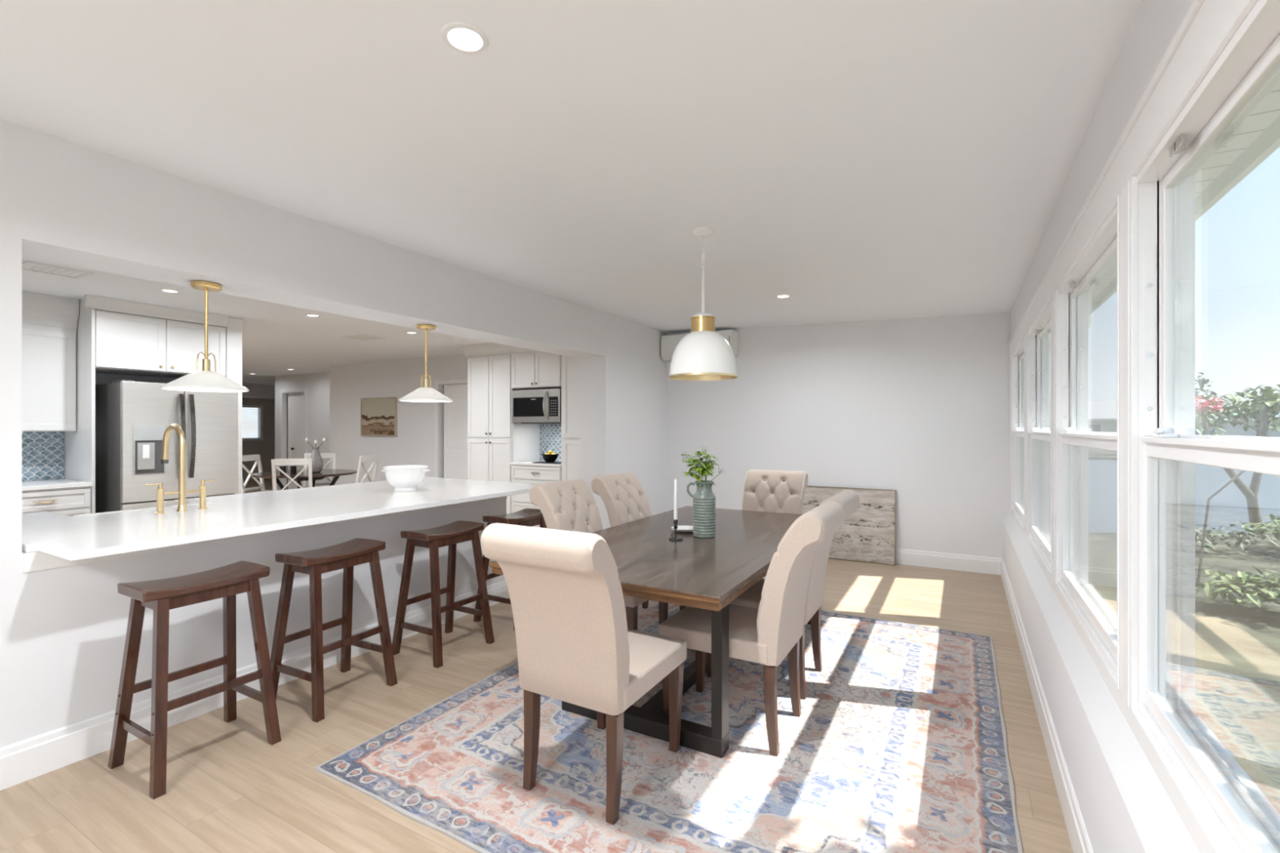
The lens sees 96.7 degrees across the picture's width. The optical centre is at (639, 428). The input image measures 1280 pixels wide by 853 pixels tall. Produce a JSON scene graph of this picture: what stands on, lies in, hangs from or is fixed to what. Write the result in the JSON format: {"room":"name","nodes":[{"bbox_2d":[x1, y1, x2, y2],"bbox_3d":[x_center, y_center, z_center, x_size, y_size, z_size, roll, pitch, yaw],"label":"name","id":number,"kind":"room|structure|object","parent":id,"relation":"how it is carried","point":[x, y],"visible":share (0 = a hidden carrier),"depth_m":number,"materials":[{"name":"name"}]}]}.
{"room":"dining room","nodes":[
{"label":"dining room","id":0,"kind":"room"},
{"bbox_2d":[23,373,178,481],"bbox_3d":[-6.243,0.125,3.861,0.170,2.550,5.760,0,0,30],"label":"wall partition","id":1,"kind":"structure","parent":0,"point":[100,378],"depth_m":5.66,"materials":[{"name":"paint"}]},
{"bbox_2d":[22,431,63,481],"bbox_3d":[-5.742,0.250,4.549,0.013,0.440,1.650,0,0,30],"label":"tile backsplash","id":2,"kind":"structure","parent":1,"relation":"attached to","point":[42,452],"depth_m":5.14,"materials":[{"name":"tile"}]},
{"bbox_2d":[22,291,79,431],"bbox_3d":[-5.578,-0.559,4.456,0.380,1.178,1.650,0,0,30],"label":"upper cabinet","id":3,"kind":"object","parent":1,"relation":"attached to","point":[49,322],"visible":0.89,"depth_m":4.95,"materials":[{"name":"paint"}]},
{"bbox_2d":[22,257,491,386],"bbox_3d":[-7.662,-1.210,8.885,14.905,0.120,13.100,0,0,30],"label":"ceiling","id":4,"kind":"structure","parent":0,"point":[277,338],"depth_m":6.57,"materials":[{"name":"paint"}]},
{"bbox_2d":[22,261,94,279],"bbox_3d":[-4.262,-1.146,4.141,0.300,0.008,0.350,0,0,30],"label":"ceiling vent","id":5,"kind":"object","parent":4,"relation":"in","point":[25,264],"visible":0.88,"depth_m":4.14,"materials":[{"name":"white plastic"}]},
{"bbox_2d":[159,288,180,293],"bbox_3d":[-3.930,-1.149,4.757,0.136,0.010,0.136,0,0,30],"label":"recessed light","id":6,"kind":"object","parent":4,"relation":"in","point":[171,291],"visible":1,"depth_m":4.76,"materials":[{"name":"white plastic"}]},
{"bbox_2d":[342,334,385,341],"bbox_3d":[-3.498,-1.146,7.213,0.450,0.008,0.300,0,0,30],"label":"ceiling vent","id":7,"kind":"object","parent":4,"relation":"in","point":[360,337],"visible":1,"depth_m":7.20,"materials":[{"name":"white plastic"}]},
{"bbox_2d":[242,397,275,479],"bbox_3d":[-12.884,0.125,11.845,0.100,2.550,13.100,0,0,30],"label":"wall","id":8,"kind":"structure","parent":0,"point":[265,448],"depth_m":15.92,"materials":[{"name":"beige paint"}]},
{"bbox_2d":[242,404,263,440],"bbox_3d":[-10.909,-0.145,15.237,0.110,0.970,1.490,0,0,30],"label":"window","id":9,"kind":"structure","parent":8,"relation":"in","point":[253,438],"depth_m":15.70,"materials":[{"name":"paint"}]},
{"bbox_2d":[242,408,258,437],"bbox_3d":[-10.929,-0.140,15.248,0.035,0.780,1.310,0,0,30],"label":"blind","id":10,"kind":"object","parent":9,"relation":"attached to","point":[250,409],"depth_m":15.63,"materials":[{"name":"fabric"}]},
{"bbox_2d":[242,383,275,399],"bbox_3d":[-12.585,-0.985,11.561,0.700,0.330,12.900,0,0,30],"label":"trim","id":11,"kind":"structure","parent":8,"relation":"attached to","point":[255,391],"depth_m":15.19,"materials":[{"name":"paint"}]},
{"bbox_2d":[275,372,329,490],"bbox_3d":[-6.714,0.125,11.922,3.160,2.550,0.120,0,0,30],"label":"wall","id":12,"kind":"structure","parent":0,"point":[317,384],"depth_m":11.96,"materials":[{"name":"paint"}]},
{"bbox_2d":[280,387,306,489],"bbox_3d":[-7.479,0.275,12.275,1.000,2.250,0.020,0,0,30],"label":"trim","id":13,"kind":"structure","parent":12,"relation":"attached to","point":[303,389],"depth_m":12.47,"materials":[{"name":"paint"}]},
{"bbox_2d":[287,393,304,489],"bbox_3d":[-7.440,0.325,12.344,0.800,2.150,0.103,0,0,30],"label":"door","id":14,"kind":"structure","parent":12,"relation":"in","point":[295,402],"depth_m":12.40,"materials":[{"name":"paint"}]},
{"bbox_2d":[329,365,332,482],"bbox_3d":[-5.534,0.125,10.880,0.080,2.550,0.770,0,0,30],"label":"wall","id":15,"kind":"structure","parent":0,"point":[331,366],"depth_m":10.55,"materials":[{"name":"paint"}]},
{"bbox_2d":[0,119,666,747],"bbox_3d":[-1.985,0.040,3.439,0.345,2.720,9.225,0,0,30],"label":"wall","id":16,"kind":"structure","parent":0,"point":[63,202],"depth_m":2.86,"materials":[{"name":"paint"}]},
{"bbox_2d":[160,280,248,392],"bbox_3d":[-2.255,-0.474,2.958,0.364,0.555,0.364,0,0,30],"label":"pendant lamp","id":17,"kind":"object","parent":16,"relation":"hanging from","point":[206,380],"visible":1,"depth_m":2.92,"materials":[{"name":"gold metal"}]},
{"bbox_2d":[202,359,211,371],"bbox_3d":[-2.255,-0.321,2.958,0.052,0.073,0.052,0,0,30],"label":"socket","id":18,"kind":"object","parent":17,"relation":"attached to","point":[206,362],"depth_m":2.94,"materials":[{"name":"gold metal"}]},
{"bbox_2d":[0,580,507,790],"bbox_3d":[-1.877,1.321,3.263,0.016,0.158,9.025,0,0,30],"label":"baseboard","id":19,"kind":"structure","parent":16,"relation":"attached to","point":[20,762],"depth_m":2.57,"materials":[{"name":"paint"}]},
{"bbox_2d":[22,496,506,573],"bbox_3d":[-1.771,0.537,3.460,0.006,0.078,2.757,0,0,30],"label":"trim","id":20,"kind":"structure","parent":16,"relation":"attached to","point":[33,561],"depth_m":2.67,"materials":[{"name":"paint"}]},
{"bbox_2d":[399,324,452,402],"bbox_3d":[-1.568,-0.474,4.169,0.364,0.555,0.364,0,0,30],"label":"pendant lamp","id":21,"kind":"object","parent":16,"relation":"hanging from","point":[425,394],"visible":1,"depth_m":4.11,"materials":[{"name":"white"}]},
{"bbox_2d":[423,379,428,387],"bbox_3d":[-1.568,-0.321,4.169,0.052,0.073,0.052,0,0,30],"label":"socket","id":22,"kind":"object","parent":21,"relation":"attached to","point":[425,381],"depth_m":4.15,"materials":[{"name":"gold metal"}]},
{"bbox_2d":[332,354,467,484],"bbox_3d":[-2.805,0.125,8.976,6.545,2.550,0.150,0,0,30],"label":"wall","id":23,"kind":"structure","parent":0,"point":[413,444],"depth_m":9.70,"materials":[{"name":"paint"}]},
{"bbox_2d":[360,396,396,436],"bbox_3d":[-4.525,-0.193,9.841,0.930,0.665,0.037,0,0,30],"label":"landscape painting","id":24,"kind":"object","parent":23,"relation":"attached to","point":[378,415],"visible":1,"depth_m":9.82,"materials":[{"name":"brown paint"}]},
{"bbox_2d":[434,377,467,479],"bbox_3d":[-2.889,0.315,8.976,0.900,2.170,0.112,0,0,30],"label":"door","id":25,"kind":"structure","parent":23,"relation":"in","point":[455,411],"depth_m":9.04,"materials":[{"name":"paint"}]},
{"bbox_2d":[509,346,561,390],"bbox_3d":[-1.220,-0.837,7.601,0.816,0.624,0.640,0,0,30],"label":"upper cabinet","id":26,"kind":"object","parent":23,"relation":"attached to","point":[531,369],"visible":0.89,"depth_m":7.36,"materials":[{"name":"paint"}]},
{"bbox_2d":[511,388,561,423],"bbox_3d":[-1.270,-0.281,7.523,0.800,0.439,0.504,0,0,30],"label":"microwave","id":27,"kind":"object","parent":26,"relation":"attached to","point":[531,406],"visible":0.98,"depth_m":7.36,"materials":[{"name":"metal"}]},
{"bbox_2d":[539,423,561,461],"bbox_3d":[-1.066,0.190,7.872,0.816,0.528,0.015,0,0,30],"label":"tile backsplash","id":28,"kind":"structure","parent":23,"relation":"attached to","point":[550,434],"depth_m":7.97,"materials":[{"name":"tile"}]},
{"bbox_2d":[0,478,1072,852],"bbox_3d":[-5.918,1.460,7.810,19.000,0.120,13.250,0,0,30],"label":"floor","id":29,"kind":"structure","parent":0,"point":[229,789],"depth_m":2.38,"materials":[{"name":"brown wood"}]},
{"bbox_2d":[22,486,90,516],"bbox_3d":[-5.424,0.953,4.368,0.655,0.895,1.650,0,0,30],"label":"base cabinet","id":30,"kind":"object","parent":29,"relation":"on","point":[69,501],"visible":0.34,"depth_m":4.77,"materials":[{"name":"paint"}]},
{"bbox_2d":[22,479,92,490],"bbox_3d":[-5.435,0.487,4.374,0.630,0.034,1.650,0,0,30],"label":"countertop","id":31,"kind":"structure","parent":30,"relation":"on","point":[58,483],"depth_m":4.81,"materials":[{"name":"white stone"}]},
{"bbox_2d":[64,294,242,513],"bbox_3d":[-4.750,0.126,5.599,0.692,2.549,1.238,0,0,30],"label":"tall cabinet","id":32,"kind":"object","parent":29,"relation":"on","point":[117,336],"visible":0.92,"depth_m":5.24,"materials":[{"name":"paint"}]},
{"bbox_2d":[95,379,238,512],"bbox_3d":[-4.602,0.477,5.535,0.874,1.805,0.910,0,0,30],"label":"refrigerator","id":33,"kind":"object","parent":29,"relation":"on","point":[132,419],"visible":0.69,"depth_m":5.20,"materials":[{"name":"grey metal"}]},
{"bbox_2d":[107,560,281,799],"bbox_3d":[-1.902,1.013,2.448,0.422,0.773,0.464,0,0,30],"label":"stool","id":34,"kind":"object","parent":29,"relation":"on","point":[161,596],"visible":1,"depth_m":2.36,"materials":[{"name":"brown wood"}]},
{"bbox_2d":[242,454,271,493],"bbox_3d":[-5.453,0.896,8.263,0.533,1.008,0.446,0,0,3],"label":"chair","id":35,"kind":"object","parent":29,"relation":"on","point":[249,457],"visible":0.38,"depth_m":8.33,"materials":[{"name":"white paint"}]},
{"bbox_2d":[271,458,312,490],"bbox_3d":[-4.553,0.896,7.527,0.446,1.008,0.533,0,0,-21],"label":"chair","id":36,"kind":"object","parent":29,"relation":"on","point":[308,462],"visible":0.25,"depth_m":7.30,"materials":[{"name":"white paint"}]},
{"bbox_2d":[251,469,357,489],"bbox_3d":[-4.819,1.019,8.227,1.330,0.758,1.330,0,0,30],"label":"table","id":37,"kind":"object","parent":29,"relation":"on","point":[304,476],"visible":0.61,"depth_m":8.05,"materials":[{"name":"brown wood"}]},
{"bbox_2d":[280,466,286,473],"bbox_3d":[-5.061,0.589,8.065,0.076,0.100,0.076,0,0,30],"label":"candle jar","id":38,"kind":"object","parent":37,"relation":"on","point":[283,468],"visible":0.75,"depth_m":8.04,"materials":[{"name":"black glass"}]},
{"bbox_2d":[290,466,296,473],"bbox_3d":[-4.942,0.589,8.113,0.076,0.100,0.076,0,0,30],"label":"candle jar","id":39,"kind":"object","parent":37,"relation":"on","point":[293,468],"visible":1,"depth_m":8.08,"materials":[{"name":"black glass"}]},
{"bbox_2d":[310,448,323,472],"bbox_3d":[-4.673,0.467,8.201,0.190,0.345,0.190,0,0,30],"label":"vase","id":40,"kind":"object","parent":37,"relation":"on","point":[317,460],"visible":0.89,"depth_m":8.15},
{"bbox_2d":[305,438,325,448],"bbox_3d":[-4.678,0.232,8.232,0.294,0.181,0.108,0,0,1],"label":"bunch","id":41,"kind":"object","parent":40,"relation":"on","point":[306,439],"visible":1,"depth_m":8.19,"materials":[{"name":"white plant"}]},
{"bbox_2d":[302,453,336,488],"bbox_3d":[-4.984,0.896,8.764,0.446,1.008,0.533,0,0,-17],"label":"chair","id":42,"kind":"object","parent":29,"relation":"on","point":[307,455],"visible":0.34,"depth_m":8.99,"materials":[{"name":"white paint"}]},
{"bbox_2d":[270,537,397,722],"bbox_3d":[-1.621,1.013,3.005,0.422,0.773,0.464,0,0,27],"label":"stool","id":43,"kind":"object","parent":29,"relation":"on","point":[357,551],"visible":0.98,"depth_m":2.91,"materials":[{"name":"brown wood"}]},
{"bbox_2d":[355,454,379,483],"bbox_3d":[-4.197,0.896,8.336,0.533,1.008,0.446,0,0,7],"label":"chair","id":44,"kind":"object","parent":29,"relation":"on","point":[369,457],"visible":0.38,"depth_m":8.29,"materials":[{"name":"white paint"}]},
{"bbox_2d":[391,520,494,667],"bbox_3d":[-1.248,1.013,3.622,0.422,0.773,0.464,0,0,30],"label":"stool","id":45,"kind":"object","parent":29,"relation":"on","point":[451,534],"visible":1,"depth_m":3.52,"materials":[{"name":"brown wood"}]},
{"bbox_2d":[462,342,539,514],"bbox_3d":[-1.945,0.126,8.011,0.874,2.549,0.640,0,0,30],"label":"pantry cabinet","id":46,"kind":"object","parent":29,"relation":"on","point":[490,424],"depth_m":7.75,"materials":[{"name":"paint"}]},
{"bbox_2d":[473,508,546,631],"bbox_3d":[-0.910,1.013,4.218,0.422,0.773,0.464,0,0,30],"label":"stool","id":47,"kind":"object","parent":29,"relation":"on","point":[525,517],"visible":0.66,"depth_m":4.11,"materials":[{"name":"brown wood"}]},
{"bbox_2d":[511,464,561,527],"bbox_3d":[-1.219,0.943,7.604,0.816,0.915,0.633,0,0,30],"label":"base cabinet","id":48,"kind":"object","parent":29,"relation":"on","point":[535,474],"visible":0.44,"depth_m":7.41,"materials":[{"name":"paint"}]},
{"bbox_2d":[510,460,561,466],"bbox_3d":[-1.213,0.469,7.614,0.816,0.029,0.610,0,0,30],"label":"countertop","id":49,"kind":"structure","parent":48,"relation":"on","point":[522,463],"depth_m":7.40,"materials":[{"name":"white stone"}]},
{"bbox_2d":[532,461,561,463],"bbox_3d":[-1.154,0.448,7.413,0.420,0.014,0.260,0,0,30],"label":"serving board","id":50,"kind":"object","parent":49,"relation":"on","point":[537,462],"visible":0.76,"depth_m":7.31,"materials":[{"name":"white stone"}]},
{"bbox_2d":[541,453,559,462],"bbox_3d":[-1.171,0.389,7.423,0.236,0.105,0.236,0,0,30],"label":"fruit bowl","id":51,"kind":"object","parent":50,"relation":"on","point":[547,457],"visible":0.94,"depth_m":7.34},
{"bbox_2d":[561,355,578,480],"bbox_3d":[-0.514,0.126,7.223,0.780,2.549,0.600,0,0,30],"label":"pantry cabinet","id":52,"kind":"object","parent":29,"relation":"on","point":[570,365],"visible":0.2,"depth_m":7.09,"materials":[{"name":"paint"}]},
{"bbox_2d":[314,600,1022,852],"bbox_3d":[0.507,1.394,3.063,2.486,0.010,3.096,0,0,30],"label":"area rug","id":53,"kind":"object","parent":29,"relation":"on","point":[898,744],"visible":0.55,"depth_m":2.34,"materials":[{"name":"fabric"}]},
{"bbox_2d":[480,523,686,824],"bbox_3d":[-0.183,0.868,2.248,0.484,1.042,0.760,0,0,30],"label":"dining chair","id":54,"kind":"object","parent":53,"relation":"on","point":[575,645],"visible":1,"depth_m":2.03,"materials":[{"name":"beige fabric"}]},
{"bbox_2d":[528,478,668,630],"bbox_3d":[-0.249,0.868,3.555,0.760,1.042,0.484,0,0,30],"label":"dining chair","id":55,"kind":"object","parent":53,"relation":"on","point":[571,505],"visible":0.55,"depth_m":3.54,"materials":[{"name":"beige fabric"}]},
{"bbox_2d":[591,471,686,610],"bbox_3d":[0.086,0.868,4.147,0.760,1.042,0.484,0,0,30],"label":"dining chair","id":56,"kind":"object","parent":53,"relation":"on","point":[623,495],"visible":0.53,"depth_m":4.15,"materials":[{"name":"beige fabric"}]},
{"bbox_2d":[488,506,821,758],"bbox_3d":[0.353,1.024,3.527,1.218,0.728,2.321,0,0,30],"label":"dining table","id":57,"kind":"object","parent":53,"relation":"on","point":[703,573],"visible":0.53,"depth_m":2.72,"materials":[{"name":"brown wood"}]},
{"bbox_2d":[668,519,682,541],"bbox_3d":[0.211,0.601,3.369,0.084,0.119,0.084,0,0,30],"label":"candlestick","id":58,"kind":"object","parent":57,"relation":"on","point":[675,522],"visible":1,"depth_m":3.36,"materials":[{"name":"black metal"}]},
{"bbox_2d":[673,479,677,519],"bbox_3d":[0.211,0.421,3.369,0.022,0.238,0.022,0,0,30],"label":"candle","id":59,"kind":"object","parent":58,"relation":"on","point":[675,511],"visible":1,"depth_m":3.36,"materials":[{"name":"white wax"}]},
{"bbox_2d":[671,528,693,532],"bbox_3d":[0.283,0.653,3.633,0.171,0.015,0.171,0,0,30],"label":"plate","id":60,"kind":"object","parent":57,"relation":"on","point":[671,529],"visible":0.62,"depth_m":3.61,"materials":[{"name":"white ceramic"}]},
{"bbox_2d":[671,525,693,530],"bbox_3d":[0.283,0.643,3.633,0.171,0.015,0.171,0,0,30],"label":"plate","id":61,"kind":"object","parent":60,"relation":"on","point":[679,527],"visible":0.77,"depth_m":3.65,"materials":[{"name":"ceramic"}]},
{"bbox_2d":[686,480,715,537],"bbox_3d":[0.385,0.492,3.469,0.155,0.336,0.138,0,0,-36],"label":"pitcher vase","id":62,"kind":"object","parent":57,"relation":"on","point":[704,499],"visible":0.97,"depth_m":3.42,"materials":[{"name":"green ceramic"}]},
{"bbox_2d":[679,446,724,486],"bbox_3d":[0.377,0.248,3.479,0.250,0.267,0.179,0,0,-31],"label":"flower bouquet","id":63,"kind":"object","parent":62,"relation":"in","point":[703,470],"visible":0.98,"depth_m":3.46,"materials":[{"name":"green plant"}]},
{"bbox_2d":[657,501,844,755],"bbox_3d":[0.527,0.868,2.673,0.760,1.042,0.484,0,0,30],"label":"dining chair","id":64,"kind":"object","parent":53,"relation":"on","point":[765,634],"visible":0.94,"depth_m":2.45,"materials":[{"name":"beige fabric"}]},
{"bbox_2d":[742,469,808,514],"bbox_3d":[0.963,0.868,4.386,0.484,1.042,0.760,0,0,30],"label":"dining chair","id":65,"kind":"object","parent":53,"relation":"on","point":[764,491],"visible":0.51,"depth_m":4.55,"materials":[{"name":"beige fabric"}]},
{"bbox_2d":[706,489,859,699],"bbox_3d":[0.791,0.868,3.179,0.760,1.042,0.484,0,0,30],"label":"dining chair","id":66,"kind":"object","parent":53,"relation":"on","point":[849,500],"visible":0.31,"depth_m":3.05,"materials":[{"name":"beige fabric"}]},
{"bbox_2d":[802,485,896,565],"bbox_3d":[2.156,1.019,6.094,1.070,0.765,0.109,0,0,30],"label":"wooden panel","id":67,"kind":"object","parent":29,"relation":"on","point":[868,535],"visible":0.56,"depth_m":5.96,"materials":[{"name":"brown wood"}]},
{"bbox_3d":[-2.591,0.950,3.550,0.790,0.900,3.380,0,0,30],"label":"base cabinet","id":68,"kind":"object","parent":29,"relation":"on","visible":0},
{"bbox_2d":[22,476,535,560],"bbox_3d":[-2.256,0.481,3.472,1.550,0.032,3.615,0,0,30],"label":"countertop","id":69,"kind":"structure","parent":68,"relation":"on","point":[69,538],"depth_m":3.00,"materials":[{"name":"white stone"}]},
{"bbox_2d":[71,501,216,516],"bbox_3d":[-2.992,0.610,3.380,0.396,0.300,0.666,0,0,30],"label":"farmhouse sink","id":70,"kind":"object","parent":69,"relation":"in","point":[211,501],"visible":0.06,"depth_m":3.20,"materials":[{"name":"white ceramic"}]},
{"bbox_2d":[145,423,216,514],"bbox_3d":[-2.661,0.220,3.244,0.257,0.490,0.330,0,0,30],"label":"bridge faucet","id":71,"kind":"object","parent":69,"relation":"on","point":[182,491],"visible":1,"depth_m":3.19,"materials":[{"name":"gold metal"}]},
{"bbox_2d":[381,465,430,491],"bbox_3d":[-1.741,0.375,4.229,0.321,0.180,0.312,0,0,30],"label":"footed bowl","id":72,"kind":"object","parent":69,"relation":"on","point":[402,477],"visible":1,"depth_m":4.13,"materials":[{"name":"white ceramic"}]},
{"bbox_2d":[0,0,1142,333],"bbox_3d":[-0.391,-1.222,2.449,4.095,0.255,9.375,0,0,30],"label":"ceiling","id":73,"kind":"structure","parent":0,"point":[850,160],"depth_m":2.15,"materials":[{"name":"paint"}]},
{"bbox_2d":[440,22,488,53],"bbox_3d":[-0.513,-1.144,1.670,0.136,0.010,0.136,0,0,30],"label":"recessed light","id":74,"kind":"object","parent":73,"relation":"in","point":[463,37],"visible":1,"depth_m":1.67,"materials":[{"name":"white plastic"}]},
{"bbox_2d":[668,226,737,380],"bbox_3d":[0.366,-0.718,3.298,0.399,0.855,0.399,0,0,30],"label":"dome pendant","id":75,"kind":"object","parent":73,"relation":"hanging from","point":[703,353],"visible":1,"depth_m":3.18,"materials":[{"name":"metal"}]},
{"bbox_2d":[775,293,791,297],"bbox_3d":[1.244,-1.146,4.939,0.136,0.010,0.136,0,0,30],"label":"recessed light","id":76,"kind":"object","parent":73,"relation":"in","point":[784,295],"visible":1,"depth_m":4.92,"materials":[{"name":"white plastic"}]},
{"bbox_2d":[666,312,1011,558],"bbox_3d":[1.872,0.025,6.439,4.095,2.750,0.200,0,0,30],"label":"wall","id":77,"kind":"structure","parent":0,"point":[917,408],"depth_m":5.98,"materials":[{"name":"paint"}]},
{"bbox_2d":[661,329,737,361],"bbox_3d":[0.705,-0.990,6.861,0.920,0.300,0.218,0,0,30],"label":"air conditioner","id":78,"kind":"object","parent":77,"relation":"attached to","point":[668,343],"visible":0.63,"depth_m":6.90,"materials":[{"name":"white plastic"}]},
{"bbox_2d":[895,548,1001,574],"bbox_3d":[1.896,1.321,6.302,3.583,0.158,0.016,0,0,30],"label":"baseboard","id":79,"kind":"structure","parent":77,"relation":"attached to","point":[987,565],"depth_m":5.63,"materials":[{"name":"paint"}]},
{"bbox_2d":[1002,0,1199,852],"bbox_3d":[1.306,0.100,1.458,0.167,2.600,9.025,0,0,30],"label":"wall","id":80,"kind":"structure","parent":0,"point":[1125,807],"depth_m":1.75,"materials":[{"name":"paint"}]},
{"bbox_2d":[1013,340,1023,526],"bbox_3d":[3.116,0.040,4.567,0.124,1.400,1.280,0,0,30],"label":"window","id":81,"kind":"structure","parent":80,"relation":"in","point":[1018,357],"depth_m":5.01,"materials":[{"name":"white plastic"}]},
{"bbox_2d":[1028,301,1050,570],"bbox_3d":[2.425,0.040,3.349,0.124,1.400,1.280,0,0,30],"label":"window","id":82,"kind":"structure","parent":80,"relation":"in","point":[1039,334],"depth_m":3.59,"materials":[{"name":"white plastic"}]},
{"bbox_2d":[1000,558,1093,852],"bbox_3d":[1.226,1.321,1.503,0.016,0.158,9.025,0,0,30],"label":"baseboard","id":83,"kind":"structure","parent":80,"relation":"attached to","point":[1078,837],"depth_m":2.34,"materials":[{"name":"paint"}]},
{"bbox_2d":[1008,176,1137,711],"bbox_3d":[1.716,0.040,2.235,0.019,1.400,7.270,0,0,30],"label":"trim","id":84,"kind":"structure","parent":80,"relation":"attached to","point":[1127,200],"depth_m":1.58,"materials":[{"name":"paint"}]},
{"bbox_2d":[1057,205,1116,677],"bbox_3d":[1.735,0.040,2.132,0.124,1.400,1.280,0,0,30],"label":"window","id":85,"kind":"structure","parent":80,"relation":"in","point":[1100,620],"depth_m":2.59,"materials":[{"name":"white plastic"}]},
{"bbox_2d":[1008,0,1257,852],"bbox_3d":[1.713,-0.005,2.233,0.022,1.600,7.275,0,0,30],"label":"trim","id":86,"kind":"structure","parent":80,"relation":"attached to","point":[1208,26],"depth_m":1.34,"materials":[{"name":"paint"}]},
{"bbox_2d":[1088,82,1279,303],"bbox_3d":[1.355,-1.130,0.899,0.470,0.060,10.900,0,0,30],"label":"soffit","id":87,"kind":"structure","parent":80,"relation":"attached to","point":[1268,109],"depth_m":2.23,"materials":[{"name":"paint"}]},
{"bbox_2d":[1088,115,1279,315],"bbox_3d":[1.572,-1.110,0.776,0.030,0.180,10.900,0,0,30],"label":"roof fascia","id":88,"kind":"object","parent":87,"relation":"attached to","point":[1268,140],"depth_m":2.35,"materials":[{"name":"paint"}]},
{"bbox_2d":[1088,312,1093,328],"bbox_3d":[4.151,-0.940,5.509,0.372,0.361,0.097,0,0,44],"label":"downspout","id":89,"kind":"object","parent":88,"relation":"attached to","point":[1091,317],"visible":0.1,"depth_m":5.37,"materials":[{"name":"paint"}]},
{"bbox_2d":[1136,0,1279,852],"bbox_3d":[1.047,0.040,0.918,0.124,1.400,1.270,0,0,30],"label":"window","id":90,"kind":"structure","parent":80,"relation":"in","point":[1241,819],"depth_m":1.43,"materials":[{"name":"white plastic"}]},
{"label":"outside","id":91,"kind":"structure","parent":0,"visible":0},
{"bbox_2d":[1088,447,1116,458],"bbox_3d":[36.990,1.680,60.875,113.087,0.060,96.590,0,0,30],"label":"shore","id":92,"kind":"structure","parent":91,"point":[1093,453],"depth_m":35.89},
{"bbox_2d":[1088,400,1116,432],"bbox_3d":[49.672,-0.700,63.961,15.500,4.700,9.480,0,0,10],"label":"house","id":93,"kind":"structure","parent":92,"relation":"on","point":[1102,415],"depth_m":60.24,"materials":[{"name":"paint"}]},
{"bbox_2d":[1195,419,1228,435],"bbox_3d":[40.116,0.383,42.109,4.807,2.542,4.782,0,0,30],"label":"hedge","id":94,"kind":"object","parent":92,"relation":"on","point":[1198,430],"visible":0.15,"depth_m":40.71,"materials":[{"name":"green plant"}]},
{"bbox_2d":[1195,372,1231,418],"bbox_3d":[32.096,-0.798,33.529,4.004,4.916,3.313,0,0,30],"label":"tree","id":95,"kind":"object","parent":92,"relation":"on","point":[1202,381],"visible":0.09,"depth_m":33.13,"materials":[{"name":"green plant"}]},
{"bbox_2d":[1195,391,1270,435],"bbox_3d":[45.987,-0.752,45.688,7.295,4.850,7.106,0,0,30],"label":"tree","id":96,"kind":"object","parent":92,"relation":"on","point":[1202,396],"visible":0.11,"depth_m":44.52,"materials":[{"name":"green plant"}]},
{"bbox_2d":[1200,386,1279,436],"bbox_3d":[36.204,-0.384,33.395,4.251,4.099,5.541,0,0,-21],"label":"tree","id":97,"kind":"object","parent":92,"relation":"on","point":[1248,412],"visible":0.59,"depth_m":33.73,"materials":[{"name":"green plant"}]},
{"bbox_2d":[1208,402,1279,436],"bbox_3d":[73.236,-0.550,62.001,17.200,4.600,9.200,0,0,0],"label":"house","id":98,"kind":"structure","parent":92,"relation":"on","point":[1238,430],"depth_m":61.73,"materials":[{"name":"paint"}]},
{"bbox_2d":[1243,410,1279,429],"bbox_3d":[60.311,-0.429,51.759,7.713,4.203,5.961,0,0,8],"label":"tree","id":99,"kind":"object","parent":92,"relation":"on","point":[1270,423],"visible":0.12,"depth_m":52.85,"materials":[{"name":"green plant"}]},
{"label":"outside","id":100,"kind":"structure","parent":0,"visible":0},
{"bbox_2d":[1088,458,1279,532],"bbox_3d":[64.462,1.800,83.781,200.077,0.060,196.706,0,0,30],"label":"lake","id":101,"kind":"structure","parent":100,"point":[1228,506],"depth_m":14.34,"materials":[{"name":"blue liquid"}]},
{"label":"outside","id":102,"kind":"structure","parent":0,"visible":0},
{"bbox_2d":[1088,532,1279,813],"bbox_3d":[15.980,1.680,-5.342,38.376,0.060,40.715,0,0,16],"label":"ground","id":103,"kind":"structure","parent":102,"point":[1237,650],"depth_m":4.14,"materials":[{"name":"concrete"}]},
{"bbox_2d":[1115,525,1279,556],"bbox_3d":[7.529,1.461,7.833,1.219,0.346,1.624,0,0,-7],"label":"shrub","id":104,"kind":"object","parent":103,"relation":"on","point":[1224,536],"visible":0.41,"depth_m":7.43,"materials":[{"name":"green plant"}]},
{"bbox_2d":[1195,395,1269,584],"bbox_3d":[6.187,0.651,5.941,1.080,2.001,0.387,0,0,13],"label":"tree","id":105,"kind":"object","parent":103,"relation":"on","point":[1219,406],"visible":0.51,"depth_m":5.99,"materials":[{"name":"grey plant"}]},
{"bbox_2d":[1195,566,1279,608],"bbox_3d":[5.550,1.445,4.949,1.096,0.423,0.925,0,0,30],"label":"shrub","id":106,"kind":"object","parent":103,"relation":"on","point":[1257,594],"visible":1,"depth_m":5.04,"materials":[{"name":"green plant"}]},
{"bbox_2d":[1195,384,1279,537],"bbox_3d":[9.055,0.499,8.607,1.740,2.326,0.686,0,0,0],"label":"tree","id":107,"kind":"object","parent":103,"relation":"on","point":[1251,493],"visible":0.66,"depth_m":8.58,"materials":[{"name":"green plant"}]},
{"bbox_2d":[1229,514,1279,542],"bbox_3d":[8.914,1.338,7.388,1.518,0.437,1.805,0,0,30],"label":"shrub","id":108,"kind":"object","parent":103,"relation":"on","point":[1275,530],"visible":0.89,"depth_m":7.72,"materials":[{"name":"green plant"}]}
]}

